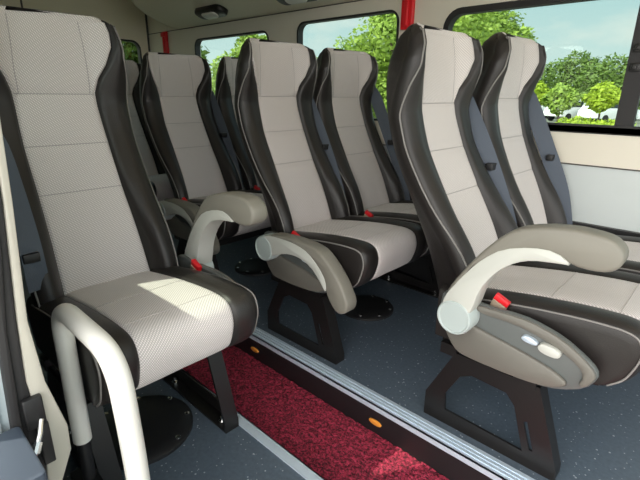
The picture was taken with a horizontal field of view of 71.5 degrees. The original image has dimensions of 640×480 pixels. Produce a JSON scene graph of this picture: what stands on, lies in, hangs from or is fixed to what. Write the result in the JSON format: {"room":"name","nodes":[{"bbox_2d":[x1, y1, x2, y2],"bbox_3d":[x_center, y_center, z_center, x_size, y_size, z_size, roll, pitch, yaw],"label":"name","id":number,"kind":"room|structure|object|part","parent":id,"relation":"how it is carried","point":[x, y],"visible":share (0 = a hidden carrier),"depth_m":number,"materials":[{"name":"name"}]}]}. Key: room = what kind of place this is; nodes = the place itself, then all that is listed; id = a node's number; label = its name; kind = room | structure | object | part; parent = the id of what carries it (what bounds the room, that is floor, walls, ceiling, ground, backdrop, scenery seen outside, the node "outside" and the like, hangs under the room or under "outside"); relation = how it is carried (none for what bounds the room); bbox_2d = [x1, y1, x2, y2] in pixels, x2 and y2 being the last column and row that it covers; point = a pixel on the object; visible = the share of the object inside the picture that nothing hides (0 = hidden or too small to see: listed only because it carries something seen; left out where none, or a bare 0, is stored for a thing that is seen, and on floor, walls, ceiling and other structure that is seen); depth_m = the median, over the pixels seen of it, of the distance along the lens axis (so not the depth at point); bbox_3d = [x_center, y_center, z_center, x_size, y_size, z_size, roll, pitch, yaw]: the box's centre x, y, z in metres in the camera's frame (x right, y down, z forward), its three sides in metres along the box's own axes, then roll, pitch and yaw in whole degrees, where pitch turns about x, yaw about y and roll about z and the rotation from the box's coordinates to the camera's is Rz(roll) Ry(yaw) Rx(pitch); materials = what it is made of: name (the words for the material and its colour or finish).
{"room":"vehicle interior","nodes":[
{"label":"vehicle interior","id":0,"kind":"room"},
{"bbox_2d":[0,371,9,432],"bbox_3d":[-0.945,-0.210,0.987,5.350,2.040,0.057,17,24,40],"label":"wall","id":1,"kind":"structure","parent":0,"point":[4,420],"depth_m":0.70,"materials":[{"name":"white plastic"}]},
{"bbox_2d":[0,245,22,430],"bbox_3d":[-0.480,0.066,0.646,0.032,1.860,0.120,17,24,40],"label":"trim","id":2,"kind":"structure","parent":1,"relation":"attached to","point":[6,369],"depth_m":0.68,"materials":[{"name":"plastic"}]},
{"bbox_2d":[0,192,46,471],"bbox_3d":[-0.474,0.062,0.658,0.024,1.860,0.107,17,24,40],"label":"trim","id":3,"kind":"structure","parent":1,"relation":"attached to","point":[22,391],"depth_m":0.68,"materials":[{"name":"plastic"}]},
{"bbox_2d":[0,427,47,479],"bbox_3d":[-0.470,0.414,0.644,0.135,0.200,0.128,17,24,40],"label":"trim","id":4,"kind":"structure","parent":1,"relation":"attached to","point":[18,459],"depth_m":0.63,"materials":[{"name":"grey plastic"}]},
{"bbox_2d":[0,0,147,58],"bbox_3d":[-2.192,-1.020,3.397,0.050,2.040,2.060,17,24,40],"label":"wall","id":5,"kind":"structure","parent":0,"point":[129,22],"depth_m":3.62,"materials":[{"name":"beige plastic"}]},
{"bbox_2d":[20,0,149,51],"bbox_3d":[-1.823,-1.182,3.711,0.006,1.880,0.947,17,24,40],"label":"trim","id":6,"kind":"structure","parent":5,"relation":"attached to","point":[21,3],"depth_m":3.85,"materials":[{"name":"grey"}]},
{"bbox_2d":[120,39,141,65],"bbox_3d":[-1.831,-1.402,3.661,0.050,0.550,0.820,17,24,40],"label":"window","id":7,"kind":"structure","parent":5,"relation":"in","point":[132,49],"depth_m":3.84,"materials":[{"name":"clear glass"}]},
{"bbox_2d":[251,346,259,352],"bbox_3d":[-0.284,0.479,1.943,0.058,0.027,0.008,17,24,40],"label":"step light","id":8,"kind":"object","parent":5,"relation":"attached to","point":[256,350],"visible":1,"depth_m":1.94,"materials":[{"name":"orange plastic"}]},
{"bbox_2d":[369,417,382,426],"bbox_3d":[0.189,0.624,1.521,0.058,0.027,0.008,17,24,40],"label":"step light","id":9,"kind":"object","parent":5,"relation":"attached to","point":[374,421],"visible":1,"depth_m":1.52,"materials":[{"name":"orange plastic"}]},
{"bbox_2d":[20,262,305,479],"bbox_3d":[-1.348,0.418,2.062,3.550,0.164,0.570,17,24,40],"label":"floor","id":10,"kind":"structure","parent":0,"point":[208,453],"depth_m":1.31,"materials":[{"name":"plastic"}]},
{"bbox_2d":[51,303,150,479],"bbox_3d":[-0.434,0.432,0.904,0.397,0.605,0.080,17,24,40],"label":"grab rail","id":11,"kind":"object","parent":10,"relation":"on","point":[68,321],"visible":1,"depth_m":0.79,"materials":[{"name":"white metal"}]},
{"bbox_2d":[70,441,103,479],"bbox_3d":[-0.550,0.570,1.055,0.095,0.245,0.050,17,24,40],"label":"socket","id":12,"kind":"object","parent":11,"relation":"attached to","point":[87,470],"depth_m":1.03,"materials":[{"name":"black plastic"}]},
{"bbox_2d":[0,5,267,479],"bbox_3d":[-0.544,-0.010,1.273,0.768,1.210,0.529,17,24,40],"label":"passenger seat","id":13,"kind":"object","parent":10,"relation":"on","point":[94,236],"visible":0.91,"depth_m":1.26,"materials":[{"name":"grey fabric"}]},
{"bbox_3d":[-0.543,0.325,1.312,0.340,0.050,0.416,17,24,40],"label":"seat frame","id":14,"kind":"part","parent":13,"relation":"part of","materials":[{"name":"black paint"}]},
{"bbox_3d":[-0.712,-0.209,1.310,0.399,0.856,0.417,18,25,40],"label":"backrest","id":15,"kind":"part","parent":13,"relation":"part of","materials":[{"name":"beige fabric"}]},
{"bbox_2d":[26,266,256,406],"bbox_3d":[-0.487,0.219,1.224,0.520,0.211,0.418,17,24,40],"label":"seat cushion","id":16,"kind":"object","parent":13,"relation":"on","point":[164,320],"depth_m":1.12,"materials":[{"name":"grey fabric"}]},
{"bbox_3d":[-0.337,0.012,1.409,0.286,0.261,0.061,17,24,40],"label":"armrest","id":17,"kind":"part","parent":13,"relation":"part of","materials":[{"name":"grey plastic"}]},
{"bbox_2d":[183,369,324,479],"bbox_3d":[-1.160,0.310,2.236,3.550,0.022,0.034,17,24,40],"label":"trim","id":18,"kind":"structure","parent":10,"relation":"on","point":[301,468],"depth_m":1.31,"materials":[{"name":"metal"}]},
{"bbox_2d":[147,0,639,282],"bbox_3d":[0.420,-0.715,2.348,5.350,1.900,0.070,17,24,40],"label":"wall","id":19,"kind":"structure","parent":0,"point":[615,151],"depth_m":1.86,"materials":[{"name":"beige plastic"}]},
{"bbox_2d":[160,31,168,52],"bbox_3d":[-1.290,-1.639,3.696,0.070,0.170,0.036,17,24,40],"label":"hammer","id":20,"kind":"object","parent":19,"relation":"attached to","point":[164,35],"visible":0.86,"depth_m":3.68,"materials":[{"name":"red plastic"}]},
{"bbox_2d":[195,4,227,19],"bbox_3d":[-0.721,-1.508,2.945,0.300,0.074,0.101,17,24,40],"label":"ceiling lamp","id":21,"kind":"object","parent":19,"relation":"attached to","point":[213,11],"visible":1,"depth_m":2.90,"materials":[{"name":"black paint"}]},
{"bbox_2d":[195,30,268,56],"bbox_3d":[-0.639,-1.207,3.245,0.935,0.583,0.048,17,24,40],"label":"window frame","id":22,"kind":"structure","parent":19,"relation":"in","point":[198,41],"depth_m":3.21,"materials":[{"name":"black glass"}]},
{"bbox_2d":[132,0,355,28],"bbox_3d":[0.482,-1.306,1.790,4.800,0.428,0.400,17,24,40],"label":"ceiling","id":23,"kind":"structure","parent":19,"relation":"attached to","point":[178,14],"depth_m":2.97,"materials":[{"name":"beige plastic"}]},
{"bbox_2d":[277,0,315,4],"bbox_3d":[-0.124,-1.326,2.413,0.300,0.074,0.101,17,24,40],"label":"ceiling lamp","id":24,"kind":"object","parent":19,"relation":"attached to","point":[284,2],"visible":1,"depth_m":2.44,"materials":[{"name":"black paint"}]},
{"bbox_2d":[297,10,398,120],"bbox_3d":[0.140,-0.978,2.548,0.795,0.603,0.048,17,24,40],"label":"window","id":25,"kind":"structure","parent":19,"relation":"in","point":[303,24],"depth_m":2.46,"materials":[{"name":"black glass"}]},
{"bbox_2d":[148,0,639,171],"bbox_3d":[0.430,-0.852,2.273,5.300,0.740,0.007,17,24,40],"label":"trim","id":26,"kind":"structure","parent":19,"relation":"attached to","point":[356,0],"depth_m":2.51,"materials":[{"name":"grey"}]},
{"bbox_2d":[400,0,414,29],"bbox_3d":[0.425,-1.119,2.167,0.070,0.170,0.036,17,24,40],"label":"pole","id":27,"kind":"object","parent":19,"relation":"attached to","point":[408,6],"visible":0.85,"depth_m":2.16,"materials":[{"name":"red plastic"}]},
{"bbox_2d":[443,0,639,136],"bbox_3d":[1.314,-0.602,1.500,2.060,0.573,0.060,17,24,40],"label":"window","id":28,"kind":"structure","parent":19,"relation":"in","point":[629,100],"depth_m":1.71,"materials":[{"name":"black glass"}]},
{"bbox_2d":[169,229,639,479],"bbox_3d":[0.090,0.356,2.306,5.300,0.164,1.052,17,24,40],"label":"floor","id":29,"kind":"structure","parent":0,"point":[398,356],"depth_m":1.64,"materials":[{"name":"plastic"}]},
{"bbox_2d":[125,60,174,200],"bbox_3d":[-1.182,-0.536,2.864,0.803,1.198,0.538,17,24,40],"label":"passenger seat","id":30,"kind":"object","parent":29,"relation":"on","point":[160,183],"visible":0.17,"depth_m":3.02,"materials":[{"name":"grey fabric"}]},
{"bbox_3d":[-1.291,-0.753,2.963,0.399,0.856,0.417,15,23,41],"label":"backrest","id":31,"kind":"part","parent":30,"relation":"part of","materials":[{"name":"black leather"}]},
{"bbox_2d":[150,173,165,196],"bbox_3d":[-1.053,-0.328,2.863,0.520,0.211,0.418,17,24,40],"label":"seat cushion","id":32,"kind":"object","parent":30,"relation":"on","point":[158,180],"depth_m":2.63,"materials":[{"name":"leather"}]},
{"bbox_2d":[139,52,270,269],"bbox_3d":[-0.602,-0.357,2.348,0.810,1.195,0.538,17,24,40],"label":"passenger seat","id":33,"kind":"object","parent":29,"relation":"on","point":[185,123],"visible":0.7,"depth_m":2.41,"materials":[{"name":"grey fabric"}]},
{"bbox_3d":[-0.667,-0.111,2.151,0.349,0.139,0.061,17,24,40],"label":"armrest","id":34,"kind":"part","parent":33,"relation":"part of","materials":[{"name":"grey plastic"}]},
{"bbox_3d":[-0.712,-0.575,2.448,0.399,0.856,0.417,14,22,41],"label":"backrest","id":35,"kind":"part","parent":33,"relation":"part of","materials":[{"name":"grey fabric"}]},
{"bbox_3d":[-0.526,-0.044,2.433,0.340,0.050,0.416,17,24,40],"label":"seat frame","id":36,"kind":"part","parent":33,"relation":"part of","materials":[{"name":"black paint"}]},
{"bbox_2d":[187,190,267,239],"bbox_3d":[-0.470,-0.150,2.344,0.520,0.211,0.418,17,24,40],"label":"armrest","id":37,"kind":"object","parent":33,"relation":"on","point":[227,230],"depth_m":2.23,"materials":[{"name":"grey plastic"}]},
{"bbox_2d":[215,56,271,229],"bbox_3d":[-0.255,-0.467,2.689,0.813,1.200,0.473,17,24,40],"label":"passenger seat","id":38,"kind":"object","parent":29,"relation":"on","point":[226,72],"visible":0.23,"depth_m":2.62,"materials":[{"name":"black leather"}]},
{"bbox_3d":[-0.393,-0.676,2.760,0.399,0.856,0.417,15,23,41],"label":"backrest","id":39,"kind":"part","parent":38,"relation":"part of","materials":[{"name":"black leather"}]},
{"bbox_2d":[234,38,426,364],"bbox_3d":[-0.012,-0.182,1.821,0.782,1.206,0.538,17,24,40],"label":"passenger seat","id":40,"kind":"object","parent":29,"relation":"on","point":[316,252],"visible":1,"depth_m":1.79,"materials":[{"name":"beige fabric"}]},
{"bbox_3d":[-0.120,-0.400,1.920,0.399,0.856,0.417,17,24,40],"label":"backrest","id":41,"kind":"part","parent":40,"relation":"part of","materials":[{"name":"beige fabric"}]},
{"bbox_3d":[-0.087,0.066,1.635,0.349,0.139,0.061,17,24,40],"label":"armrest","id":42,"kind":"part","parent":40,"relation":"part of","materials":[{"name":"grey plastic"}]},
{"bbox_3d":[0.054,0.133,1.917,0.340,0.050,0.416,17,24,40],"label":"seat frame","id":43,"kind":"part","parent":40,"relation":"part of","materials":[{"name":"black paint"}]},
{"bbox_2d":[268,216,426,287],"bbox_3d":[0.110,0.027,1.828,0.520,0.211,0.418,17,24,40],"label":"seat cushion","id":44,"kind":"object","parent":40,"relation":"on","point":[366,248],"depth_m":1.68,"materials":[{"name":"grey fabric"}]},
{"bbox_2d":[233,338,492,479],"bbox_3d":[-0.272,0.476,1.940,5.300,0.125,0.006,17,24,40],"label":"step riser","id":45,"kind":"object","parent":29,"relation":"attached to","point":[443,463],"depth_m":1.55,"materials":[{"name":"black plastic"}]},
{"bbox_2d":[313,48,438,297],"bbox_3d":[0.329,-0.291,2.168,0.802,1.204,0.472,17,24,40],"label":"passenger seat","id":46,"kind":"object","parent":29,"relation":"on","point":[345,90],"visible":0.62,"depth_m":2.24,"materials":[{"name":"grey fabric"}]},
{"bbox_3d":[0.191,-0.500,2.239,0.399,0.856,0.417,17,24,41],"label":"backrest","id":47,"kind":"part","parent":46,"relation":"part of","materials":[{"name":"grey fabric"}]},
{"bbox_2d":[358,200,429,256],"bbox_3d":[0.423,-0.073,2.145,0.520,0.211,0.418,17,24,40],"label":"seat cushion","id":48,"kind":"object","parent":46,"relation":"on","point":[403,210],"depth_m":2.08,"materials":[{"name":"beige fabric"}]},
{"bbox_2d":[249,327,534,479],"bbox_3d":[-0.258,0.418,1.936,5.300,0.024,0.058,17,24,40],"label":"trim","id":49,"kind":"structure","parent":29,"relation":"attached to","point":[483,462],"depth_m":1.46,"materials":[{"name":"metal"}]},
{"bbox_2d":[386,23,639,479],"bbox_3d":[0.553,-0.004,1.319,0.811,1.195,0.539,17,24,40],"label":"passenger seat","id":50,"kind":"object","parent":29,"relation":"on","point":[530,309],"visible":1,"depth_m":1.25,"materials":[{"name":"grey fabric"}]},
{"bbox_3d":[0.444,-0.222,1.419,0.399,0.856,0.417,14,22,41],"label":"backrest","id":51,"kind":"part","parent":50,"relation":"part of","materials":[{"name":"grey fabric"}]},
{"bbox_3d":[0.630,0.309,1.404,0.340,0.050,0.416,17,24,40],"label":"seat frame","id":52,"kind":"part","parent":50,"relation":"part of","materials":[{"name":"black paint"}]},
{"bbox_3d":[0.456,0.118,1.115,0.286,0.261,0.061,17,24,40],"label":"armrest","id":53,"kind":"part","parent":50,"relation":"part of","materials":[{"name":"grey plastic"}]},
{"bbox_3d":[0.527,0.249,1.113,0.041,0.019,0.018,17,24,40],"label":"slide lever","id":54,"kind":"part","parent":50,"relation":"part of","materials":[{"name":"metal"}]},
{"bbox_2d":[435,261,639,385],"bbox_3d":[0.685,0.203,1.315,0.520,0.211,0.418,17,24,40],"label":"seat cushion","id":55,"kind":"object","parent":50,"relation":"on","point":[598,312],"depth_m":1.15,"materials":[{"name":"beige leather"}]},
{"bbox_3d":[0.559,0.267,1.081,0.053,0.028,0.025,17,24,40],"label":"recline lever","id":56,"kind":"part","parent":50,"relation":"part of","materials":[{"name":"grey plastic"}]},
{"bbox_2d":[472,32,639,274],"bbox_3d":[0.912,-0.116,1.647,0.781,1.211,0.472,17,24,40],"label":"passenger seat","id":57,"kind":"object","parent":29,"relation":"on","point":[507,102],"visible":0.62,"depth_m":1.72,"materials":[{"name":"beige fabric"}]},
{"bbox_3d":[0.776,-0.325,1.717,0.399,0.856,0.417,19,25,40],"label":"backrest","id":58,"kind":"part","parent":57,"relation":"part of","materials":[{"name":"grey fabric"}]},
{"bbox_2d":[616,235,639,274],"bbox_3d":[0.999,0.103,1.633,0.520,0.211,0.418,17,24,40],"label":"seat cushion","id":59,"kind":"object","parent":57,"relation":"on","point":[632,264],"depth_m":1.47,"materials":[{"name":"beige leather"}]},
{"bbox_2d":[374,117,639,126],"bbox_3d":[13.046,-9.388,34.564,150.000,0.080,150.000,17,24,40],"label":"ground","id":60,"kind":"structure","parent":0,"point":[637,121],"depth_m":32.91,"materials":[{"name":"green plant"}]},
{"bbox_2d":[201,45,212,66],"bbox_3d":[-3.325,-2.861,8.192,2.756,3.638,1.903,-6,20,-21],"label":"tree","id":61,"kind":"object","parent":60,"relation":"on","point":[204,52],"visible":0.02,"depth_m":8.15,"materials":[{"name":"green plant"}]},
{"bbox_2d":[210,34,266,94],"bbox_3d":[-1.861,-3.638,11.312,3.307,3.196,1.641,17,24,40],"label":"tree","id":62,"kind":"object","parent":60,"relation":"on","point":[241,39],"visible":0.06,"depth_m":10.97,"materials":[{"name":"green plant"}]},
{"bbox_2d":[333,12,504,117],"bbox_3d":[1.697,-2.880,8.561,3.441,3.562,2.193,10,21,27],"label":"tree","id":63,"kind":"object","parent":60,"relation":"on","point":[384,25],"visible":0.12,"depth_m":7.93,"materials":[{"name":"green plant"}]},
{"bbox_2d":[380,10,537,47],"bbox_3d":[2.959,-3.877,10.321,3.734,4.383,2.068,17,24,40],"label":"tree","id":64,"kind":"object","parent":60,"relation":"on","point":[511,26],"visible":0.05,"depth_m":9.09,"materials":[{"name":"green plant"}]},
{"bbox_2d":[534,81,549,104],"bbox_3d":[12.141,-7.748,25.295,2.095,2.587,1.428,17,24,40],"label":"young tree","id":65,"kind":"object","parent":60,"relation":"on","point":[541,88],"visible":0.2,"depth_m":24.65,"materials":[{"name":"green plant"}]},
{"bbox_2d":[538,64,558,88],"bbox_3d":[17.920,-13.472,39.393,6.454,5.256,4.420,17,24,40],"label":"tree","id":66,"kind":"object","parent":60,"relation":"on","point":[548,73],"visible":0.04,"depth_m":37.77,"materials":[{"name":"green plant"}]},
{"bbox_2d":[540,82,583,121],"bbox_3d":[12.486,-6.967,23.182,2.043,2.433,1.423,17,24,40],"label":"young tree","id":67,"kind":"object","parent":60,"relation":"on","point":[563,95],"visible":1,"depth_m":22.76,"materials":[{"name":"green plant"}]},
{"bbox_2d":[543,100,596,120],"bbox_3d":[18.391,-9.389,32.212,4.038,1.510,1.620,-5,19,-18],"label":"parked car","id":68,"kind":"object","parent":60,"relation":"on","point":[573,112],"visible":0.36,"depth_m":31.30,"materials":[{"name":"white paint"}]},
{"bbox_2d":[555,115,595,123],"bbox_3d":[11.069,-4.804,19.266,1.873,1.214,1.203,17,24,40],"label":"shrub","id":69,"kind":"object","parent":60,"relation":"on","point":[575,119],"visible":0.25,"depth_m":18.98,"materials":[{"name":"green plant"}]},
{"bbox_2d":[544,49,609,92],"bbox_3d":[22.666,-13.900,39.731,6.375,5.839,4.520,17,24,40],"label":"tree","id":70,"kind":"object","parent":60,"relation":"on","point":[570,74],"visible":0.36,"depth_m":38.80,"materials":[{"name":"green plant"}]},
{"bbox_2d":[581,81,620,119],"bbox_3d":[14.769,-7.055,23.377,1.998,2.533,1.472,17,24,40],"label":"young tree","id":71,"kind":"object","parent":60,"relation":"on","point":[597,100],"visible":0.98,"depth_m":22.98,"materials":[{"name":"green plant"}]},
{"bbox_2d":[574,52,639,119],"bbox_3d":[23.036,-11.965,34.892,6.419,5.292,4.563,17,24,40],"label":"tree","id":72,"kind":"object","parent":60,"relation":"on","point":[616,75],"visible":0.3,"depth_m":34.77,"materials":[{"name":"green plant"}]},
{"bbox_2d":[577,102,639,121],"bbox_3d":[19.727,-8.723,30.240,4.038,1.510,1.620,-5,19,-18],"label":"parked car","id":73,"kind":"object","parent":60,"relation":"on","point":[610,113],"visible":0.4,"depth_m":29.39,"materials":[{"name":"white paint"}]},
{"bbox_2d":[590,118,636,125],"bbox_3d":[11.267,-4.134,17.245,1.818,1.139,1.176,17,24,40],"label":"shrub","id":74,"kind":"object","parent":60,"relation":"on","point":[598,122],"visible":0.11,"depth_m":17.22,"materials":[{"name":"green plant"}]},
{"bbox_3d":[-0.600,0.657,1.635,5.300,0.035,0.958,17,24,40],"label":"floor","id":75,"kind":"structure","parent":0,"visible":0},
{"bbox_2d":[182,346,448,479],"bbox_3d":[-0.141,0.644,1.606,3.200,0.020,0.347,17,24,40],"label":"carpet","id":76,"kind":"object","parent":75,"relation":"on","point":[331,443],"visible":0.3,"depth_m":1.56,"materials":[{"name":"red carpet"}]},
{"bbox_3d":[-1.065,0.146,1.276,1.560,1.100,0.023,17,24,40],"label":"wall","id":77,"kind":"structure","parent":0,"visible":0},
{"bbox_2d":[0,121,70,479],"bbox_3d":[-0.456,-0.208,0.608,0.056,1.315,0.075,17,24,40],"label":"trim","id":78,"kind":"structure","parent":77,"relation":"attached to","point":[34,377],"depth_m":0.69,"materials":[{"name":"beige plastic"}]},
{"bbox_2d":[21,393,55,464],"bbox_3d":[-0.455,0.321,0.710,0.027,0.135,0.067,-5,19,-16],"label":"door handle","id":79,"kind":"object","parent":77,"relation":"in","point":[33,409],"depth_m":0.71,"materials":[{"name":"black plastic"}]},
{"bbox_3d":[-0.447,0.321,0.705,0.015,0.053,0.056,-1,18,-4],"label":"rod","id":80,"kind":"part","parent":79,"relation":"part of","materials":[{"name":"silver metal"}]}
]}

